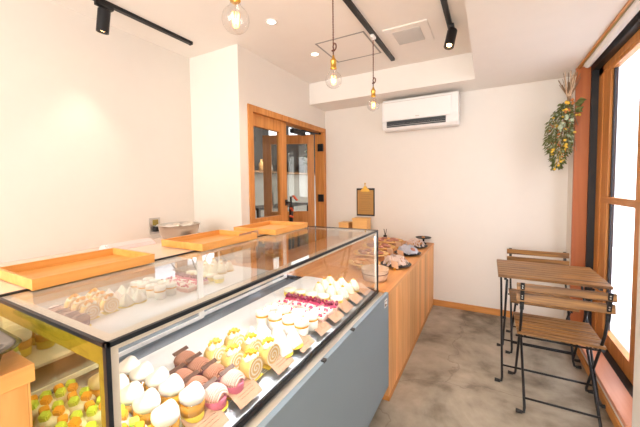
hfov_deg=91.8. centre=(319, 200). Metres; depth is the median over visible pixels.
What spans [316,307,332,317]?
slice
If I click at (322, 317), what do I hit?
slice
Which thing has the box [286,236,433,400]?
counter
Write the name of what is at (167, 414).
cup
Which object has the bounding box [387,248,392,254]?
price card
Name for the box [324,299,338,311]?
slice
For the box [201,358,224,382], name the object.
cake
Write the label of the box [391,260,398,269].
price card
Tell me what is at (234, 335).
cake slice
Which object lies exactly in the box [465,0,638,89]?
ceiling
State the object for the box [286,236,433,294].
countertop
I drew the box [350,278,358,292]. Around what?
dome
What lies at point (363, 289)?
price card
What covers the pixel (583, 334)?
folding chair
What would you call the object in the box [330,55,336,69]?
socket
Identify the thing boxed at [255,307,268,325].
cup
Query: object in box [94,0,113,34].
track spotlight
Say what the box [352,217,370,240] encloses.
wooden box
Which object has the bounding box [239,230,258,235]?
price card
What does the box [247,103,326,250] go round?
door
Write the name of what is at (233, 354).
cake slice
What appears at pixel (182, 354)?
cake
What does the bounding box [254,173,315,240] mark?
wall
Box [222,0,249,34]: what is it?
pendant bulb
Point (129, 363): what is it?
cup
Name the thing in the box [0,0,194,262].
wall
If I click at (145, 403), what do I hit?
cup
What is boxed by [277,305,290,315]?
cup
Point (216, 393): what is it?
cake
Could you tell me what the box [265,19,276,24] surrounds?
recessed light
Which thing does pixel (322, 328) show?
price card
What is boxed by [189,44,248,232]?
wall
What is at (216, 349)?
cake slice
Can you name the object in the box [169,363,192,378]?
cake
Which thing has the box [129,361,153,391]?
cup
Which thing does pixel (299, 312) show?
cup
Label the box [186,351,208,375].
cake
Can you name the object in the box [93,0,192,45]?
track
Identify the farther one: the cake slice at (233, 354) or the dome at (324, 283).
the dome at (324, 283)
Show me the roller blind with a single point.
(633, 8)
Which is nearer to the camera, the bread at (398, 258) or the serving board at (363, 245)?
the bread at (398, 258)
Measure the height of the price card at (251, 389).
0.056 m
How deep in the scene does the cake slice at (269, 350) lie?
1.03 m
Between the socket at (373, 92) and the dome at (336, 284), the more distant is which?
the socket at (373, 92)
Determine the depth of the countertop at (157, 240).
1.88 m
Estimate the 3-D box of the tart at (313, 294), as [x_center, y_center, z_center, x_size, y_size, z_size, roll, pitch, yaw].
[-0.044,0.500,1.629,0.066,0.040,0.066,0,3,14]
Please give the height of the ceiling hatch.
0.003 m
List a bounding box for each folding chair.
[505,248,581,368]
[508,282,616,426]
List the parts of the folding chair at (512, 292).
leg, leg, leg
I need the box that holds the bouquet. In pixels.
[542,71,586,170]
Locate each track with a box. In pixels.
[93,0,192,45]
[343,0,394,60]
[440,0,451,28]
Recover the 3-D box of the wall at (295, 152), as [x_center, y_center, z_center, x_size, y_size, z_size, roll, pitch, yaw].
[-1.114,-1.030,5.395,0.100,1.050,5.500,1,3,29]
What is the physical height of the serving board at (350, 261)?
0.050 m
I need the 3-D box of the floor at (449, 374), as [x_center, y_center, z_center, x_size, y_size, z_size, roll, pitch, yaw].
[-0.233,1.229,2.534,4.400,0.100,9.900,1,3,29]
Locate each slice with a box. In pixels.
[203,338,226,363]
[220,343,244,369]
[223,327,244,346]
[238,348,262,380]
[241,332,261,352]
[258,336,279,369]
[276,299,291,304]
[285,292,298,302]
[290,301,305,307]
[297,294,311,304]
[302,304,318,310]
[309,296,324,307]
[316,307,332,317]
[318,312,326,322]
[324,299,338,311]
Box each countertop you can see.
[0,232,200,266]
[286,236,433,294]
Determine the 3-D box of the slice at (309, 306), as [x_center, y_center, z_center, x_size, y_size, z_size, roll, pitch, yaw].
[-0.046,0.510,1.466,0.066,0.036,0.056,2,4,42]
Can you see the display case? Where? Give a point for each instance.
(78, 330)
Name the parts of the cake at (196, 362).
chocolate plate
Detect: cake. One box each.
[31,390,55,425]
[33,400,69,426]
[51,379,80,404]
[55,410,86,426]
[64,387,95,416]
[77,421,97,426]
[82,396,100,426]
[99,404,132,426]
[122,416,146,426]
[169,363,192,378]
[172,345,194,367]
[182,370,207,387]
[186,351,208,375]
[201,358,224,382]
[202,376,228,411]
[219,363,244,399]
[245,326,259,339]
[255,319,270,339]
[261,330,272,341]
[270,323,285,342]
[276,334,292,357]
[286,327,302,349]
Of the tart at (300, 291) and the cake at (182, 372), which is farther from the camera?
the tart at (300, 291)
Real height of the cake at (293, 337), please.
0.070 m
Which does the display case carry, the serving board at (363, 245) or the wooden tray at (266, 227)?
the wooden tray at (266, 227)
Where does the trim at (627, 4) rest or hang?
attached to the wall at (636, 380)
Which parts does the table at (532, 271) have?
leg, leg, leg, leg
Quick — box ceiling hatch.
[315,31,380,61]
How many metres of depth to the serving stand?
0.62 m
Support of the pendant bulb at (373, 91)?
hanging from the track at (349, 3)
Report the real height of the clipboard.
0.392 m
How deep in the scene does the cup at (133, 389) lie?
0.78 m
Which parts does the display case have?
mirror pane, sliding door, corner post, mirror pane, sliding door, panel, glass, corner post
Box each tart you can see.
[284,287,295,294]
[295,289,306,295]
[305,291,317,297]
[317,293,328,301]
[330,295,342,302]
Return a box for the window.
[584,10,639,397]
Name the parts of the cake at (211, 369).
chocolate plate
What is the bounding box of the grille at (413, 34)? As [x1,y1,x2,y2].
[392,26,424,44]
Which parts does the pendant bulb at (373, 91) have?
cord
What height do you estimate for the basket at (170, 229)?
0.155 m
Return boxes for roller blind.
[582,0,639,67]
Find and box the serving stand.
[0,350,34,426]
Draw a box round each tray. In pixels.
[0,248,154,290]
[161,230,256,250]
[233,221,307,234]
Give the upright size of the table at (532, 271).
0.699 m
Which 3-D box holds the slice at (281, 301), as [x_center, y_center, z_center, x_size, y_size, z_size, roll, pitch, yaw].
[-0.178,0.508,1.542,0.066,0.036,0.056,0,3,20]
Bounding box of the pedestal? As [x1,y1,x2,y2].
[416,236,430,243]
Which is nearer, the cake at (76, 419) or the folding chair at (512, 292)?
the cake at (76, 419)
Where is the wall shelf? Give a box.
[254,170,314,175]
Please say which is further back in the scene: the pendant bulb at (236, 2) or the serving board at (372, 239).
the serving board at (372, 239)
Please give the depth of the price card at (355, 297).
1.64 m
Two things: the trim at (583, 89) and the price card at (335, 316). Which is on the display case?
the price card at (335, 316)
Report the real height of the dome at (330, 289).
0.076 m
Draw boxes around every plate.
[380,261,411,267]
[394,250,420,255]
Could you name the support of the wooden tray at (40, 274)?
on the display case
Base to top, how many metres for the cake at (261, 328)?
0.070 m
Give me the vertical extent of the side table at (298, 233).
0.820 m
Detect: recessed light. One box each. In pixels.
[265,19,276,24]
[310,52,319,56]
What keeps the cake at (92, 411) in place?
on the display case
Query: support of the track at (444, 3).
attached to the ceiling at (288, 44)
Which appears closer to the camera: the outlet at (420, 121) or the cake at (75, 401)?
the cake at (75, 401)
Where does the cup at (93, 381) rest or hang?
on the display case
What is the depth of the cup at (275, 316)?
1.29 m
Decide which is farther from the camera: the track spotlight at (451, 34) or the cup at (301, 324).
the track spotlight at (451, 34)
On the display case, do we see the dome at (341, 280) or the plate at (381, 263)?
the dome at (341, 280)
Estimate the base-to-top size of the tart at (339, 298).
0.040 m
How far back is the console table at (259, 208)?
4.60 m
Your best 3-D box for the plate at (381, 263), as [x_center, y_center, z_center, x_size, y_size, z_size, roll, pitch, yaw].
[0.586,0.493,2.399,0.236,0.018,0.236,1,3,29]
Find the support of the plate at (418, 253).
on the counter at (409, 289)
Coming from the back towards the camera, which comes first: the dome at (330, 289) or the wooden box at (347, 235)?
the wooden box at (347, 235)
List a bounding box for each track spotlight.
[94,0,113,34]
[444,23,456,49]
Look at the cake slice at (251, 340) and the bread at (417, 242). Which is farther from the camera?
the bread at (417, 242)
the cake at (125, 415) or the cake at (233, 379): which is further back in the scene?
the cake at (233, 379)
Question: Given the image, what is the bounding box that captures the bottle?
[287,160,290,171]
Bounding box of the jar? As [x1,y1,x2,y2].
[259,159,262,170]
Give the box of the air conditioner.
[382,91,459,132]
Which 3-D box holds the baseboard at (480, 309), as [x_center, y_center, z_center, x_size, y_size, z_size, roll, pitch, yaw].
[1.716,1.097,3.073,1.125,0.062,0.012,1,3,29]
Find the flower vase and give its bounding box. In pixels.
[289,195,297,221]
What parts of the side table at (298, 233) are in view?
leg, leg, leg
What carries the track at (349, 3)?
attached to the ceiling at (288, 44)
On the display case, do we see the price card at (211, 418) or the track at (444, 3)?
the price card at (211, 418)
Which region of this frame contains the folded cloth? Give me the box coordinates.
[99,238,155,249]
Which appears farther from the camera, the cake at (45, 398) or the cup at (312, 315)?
the cup at (312, 315)
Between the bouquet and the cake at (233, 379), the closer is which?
the cake at (233, 379)
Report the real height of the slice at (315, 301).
0.047 m
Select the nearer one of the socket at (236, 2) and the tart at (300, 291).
the socket at (236, 2)
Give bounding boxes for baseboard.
[433,299,512,317]
[573,344,621,426]
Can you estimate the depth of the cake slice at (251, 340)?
1.06 m
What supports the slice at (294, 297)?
on the display case
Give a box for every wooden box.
[338,221,351,239]
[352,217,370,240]
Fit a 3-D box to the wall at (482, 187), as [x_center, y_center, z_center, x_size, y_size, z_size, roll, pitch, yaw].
[1.225,-0.108,3.337,2.770,2.455,0.100,1,3,29]
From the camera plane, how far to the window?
2.23 m
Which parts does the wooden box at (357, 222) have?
lid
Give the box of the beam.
[309,52,476,110]
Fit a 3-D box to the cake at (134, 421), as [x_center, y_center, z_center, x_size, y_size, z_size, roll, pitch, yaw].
[-0.425,0.536,0.696,0.070,0.071,0.069,0,3,19]
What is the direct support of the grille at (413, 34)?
attached to the ceiling vent at (420, 31)
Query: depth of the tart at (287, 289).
1.68 m
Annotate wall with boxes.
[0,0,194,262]
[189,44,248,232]
[245,48,324,223]
[253,126,314,173]
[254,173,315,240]
[325,77,569,318]
[564,71,639,426]
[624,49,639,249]
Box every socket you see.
[230,0,240,4]
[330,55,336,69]
[371,86,375,96]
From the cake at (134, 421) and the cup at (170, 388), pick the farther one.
the cup at (170, 388)
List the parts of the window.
frame, rail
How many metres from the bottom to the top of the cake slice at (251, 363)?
0.090 m
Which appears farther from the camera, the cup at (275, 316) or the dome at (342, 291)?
the dome at (342, 291)
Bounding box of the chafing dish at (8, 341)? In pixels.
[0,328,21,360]
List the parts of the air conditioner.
panel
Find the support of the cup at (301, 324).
in the display case
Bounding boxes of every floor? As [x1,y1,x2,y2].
[368,305,613,426]
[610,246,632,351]
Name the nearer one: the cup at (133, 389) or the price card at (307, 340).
the cup at (133, 389)
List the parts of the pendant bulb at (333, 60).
cord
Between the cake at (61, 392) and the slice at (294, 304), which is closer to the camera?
the cake at (61, 392)
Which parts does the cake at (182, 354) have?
chocolate plate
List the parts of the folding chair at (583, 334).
leg, leg, leg, leg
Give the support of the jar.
on the wall shelf
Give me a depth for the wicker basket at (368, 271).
2.00 m
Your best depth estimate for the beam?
3.08 m
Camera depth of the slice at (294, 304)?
1.49 m
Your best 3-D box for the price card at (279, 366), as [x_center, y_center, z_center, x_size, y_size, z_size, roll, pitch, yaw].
[-0.141,0.550,1.062,0.069,0.056,0.095,1,3,29]
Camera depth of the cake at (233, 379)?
0.89 m
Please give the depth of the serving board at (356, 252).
2.62 m
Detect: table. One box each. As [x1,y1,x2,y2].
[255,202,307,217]
[289,232,299,249]
[494,259,612,408]
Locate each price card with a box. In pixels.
[181,406,229,426]
[228,377,262,408]
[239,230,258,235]
[270,353,294,374]
[297,332,315,352]
[314,320,331,335]
[327,307,343,322]
[334,298,353,313]
[348,291,362,303]
[358,282,370,295]
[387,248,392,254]
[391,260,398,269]
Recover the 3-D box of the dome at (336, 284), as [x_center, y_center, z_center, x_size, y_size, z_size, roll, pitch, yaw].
[0.091,0.476,1.728,0.066,0.076,0.066,0,3,15]
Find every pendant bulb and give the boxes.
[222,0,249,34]
[325,0,341,84]
[370,34,379,109]
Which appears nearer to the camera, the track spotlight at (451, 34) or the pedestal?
the track spotlight at (451, 34)
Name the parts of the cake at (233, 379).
chocolate plate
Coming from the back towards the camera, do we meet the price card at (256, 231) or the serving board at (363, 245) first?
the serving board at (363, 245)
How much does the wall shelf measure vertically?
0.030 m
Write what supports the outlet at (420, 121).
attached to the air conditioner
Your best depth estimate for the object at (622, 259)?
3.96 m
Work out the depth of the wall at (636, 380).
1.46 m
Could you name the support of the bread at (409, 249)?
on the plate at (418, 253)
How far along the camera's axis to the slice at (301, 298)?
1.55 m
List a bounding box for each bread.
[383,254,408,265]
[396,244,417,254]
[406,238,424,247]
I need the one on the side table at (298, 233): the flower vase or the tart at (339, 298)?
the flower vase
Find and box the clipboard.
[357,183,374,215]
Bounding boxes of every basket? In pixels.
[156,221,200,238]
[361,264,388,282]
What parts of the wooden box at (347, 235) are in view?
lid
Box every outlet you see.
[149,217,159,234]
[387,115,445,127]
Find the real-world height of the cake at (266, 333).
0.070 m
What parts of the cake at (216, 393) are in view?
chocolate plate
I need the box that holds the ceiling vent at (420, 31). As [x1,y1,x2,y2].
[382,19,433,48]
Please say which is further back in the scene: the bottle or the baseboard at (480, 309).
the bottle
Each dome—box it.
[313,282,323,292]
[320,278,328,292]
[325,283,336,299]
[326,275,333,283]
[332,280,340,294]
[337,285,348,300]
[338,276,345,285]
[344,282,353,293]
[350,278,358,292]
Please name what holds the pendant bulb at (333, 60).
hanging from the track at (349, 3)
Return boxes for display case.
[0,226,388,426]
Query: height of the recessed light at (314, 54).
0.006 m
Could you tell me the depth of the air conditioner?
3.10 m
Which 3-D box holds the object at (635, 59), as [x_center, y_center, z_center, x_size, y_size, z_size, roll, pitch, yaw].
[4.031,-1.237,1.725,0.200,5.200,11.000,1,3,29]
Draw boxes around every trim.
[570,67,590,321]
[577,0,632,68]
[579,345,632,426]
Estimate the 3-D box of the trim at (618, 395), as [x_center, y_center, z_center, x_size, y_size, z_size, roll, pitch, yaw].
[1.825,1.062,2.027,0.105,0.023,1.265,1,3,29]
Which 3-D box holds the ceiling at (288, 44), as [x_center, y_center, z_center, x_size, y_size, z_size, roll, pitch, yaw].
[-0.471,-1.237,0.738,3.395,0.100,6.167,1,3,29]
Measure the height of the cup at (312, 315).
0.070 m
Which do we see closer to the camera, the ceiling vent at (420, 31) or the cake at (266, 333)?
the cake at (266, 333)
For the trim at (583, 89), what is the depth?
2.52 m
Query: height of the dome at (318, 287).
0.076 m
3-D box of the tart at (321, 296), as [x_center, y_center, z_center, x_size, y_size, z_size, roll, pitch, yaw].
[0.016,0.501,1.597,0.066,0.040,0.066,1,3,27]
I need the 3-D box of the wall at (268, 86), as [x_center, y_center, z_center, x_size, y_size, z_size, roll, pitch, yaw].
[-0.315,-0.087,3.301,0.100,2.455,1.437,1,3,29]
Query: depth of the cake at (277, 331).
1.19 m
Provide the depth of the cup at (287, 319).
1.25 m
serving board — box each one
[348,258,380,269]
[353,249,388,258]
[362,243,394,250]
[371,237,402,244]
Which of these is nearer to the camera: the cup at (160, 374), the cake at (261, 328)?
the cup at (160, 374)
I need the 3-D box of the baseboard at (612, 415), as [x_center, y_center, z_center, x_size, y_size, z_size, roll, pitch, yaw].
[1.847,1.147,2.152,0.012,0.050,1.507,1,3,29]
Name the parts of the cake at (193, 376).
chocolate plate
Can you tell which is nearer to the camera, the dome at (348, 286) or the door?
the dome at (348, 286)
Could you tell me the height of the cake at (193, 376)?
0.065 m
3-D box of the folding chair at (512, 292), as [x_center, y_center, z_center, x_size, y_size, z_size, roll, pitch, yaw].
[1.704,0.788,2.411,0.456,0.745,0.444,1,3,29]
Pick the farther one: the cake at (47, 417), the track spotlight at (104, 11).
the track spotlight at (104, 11)
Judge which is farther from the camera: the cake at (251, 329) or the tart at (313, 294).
the tart at (313, 294)
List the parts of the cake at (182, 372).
chocolate plate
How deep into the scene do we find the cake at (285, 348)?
1.10 m
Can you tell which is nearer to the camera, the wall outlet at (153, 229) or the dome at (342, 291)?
the dome at (342, 291)
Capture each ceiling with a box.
[50,0,471,83]
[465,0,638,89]
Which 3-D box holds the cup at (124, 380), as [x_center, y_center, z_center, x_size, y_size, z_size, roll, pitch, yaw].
[-0.545,0.517,0.830,0.070,0.098,0.063,2,4,41]
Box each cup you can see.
[88,372,99,402]
[119,355,139,381]
[120,373,129,389]
[120,380,143,415]
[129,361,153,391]
[132,388,160,426]
[145,366,169,392]
[150,399,179,426]
[158,373,184,409]
[178,381,205,426]
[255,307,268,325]
[268,310,281,330]
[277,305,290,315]
[282,314,295,334]
[291,308,304,317]
[294,317,308,335]
[304,310,317,330]
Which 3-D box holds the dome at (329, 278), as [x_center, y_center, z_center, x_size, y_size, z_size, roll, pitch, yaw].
[0.057,0.472,1.826,0.066,0.076,0.066,2,4,38]
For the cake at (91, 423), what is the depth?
0.70 m
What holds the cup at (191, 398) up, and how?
in the display case
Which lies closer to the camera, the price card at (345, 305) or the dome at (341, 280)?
the price card at (345, 305)

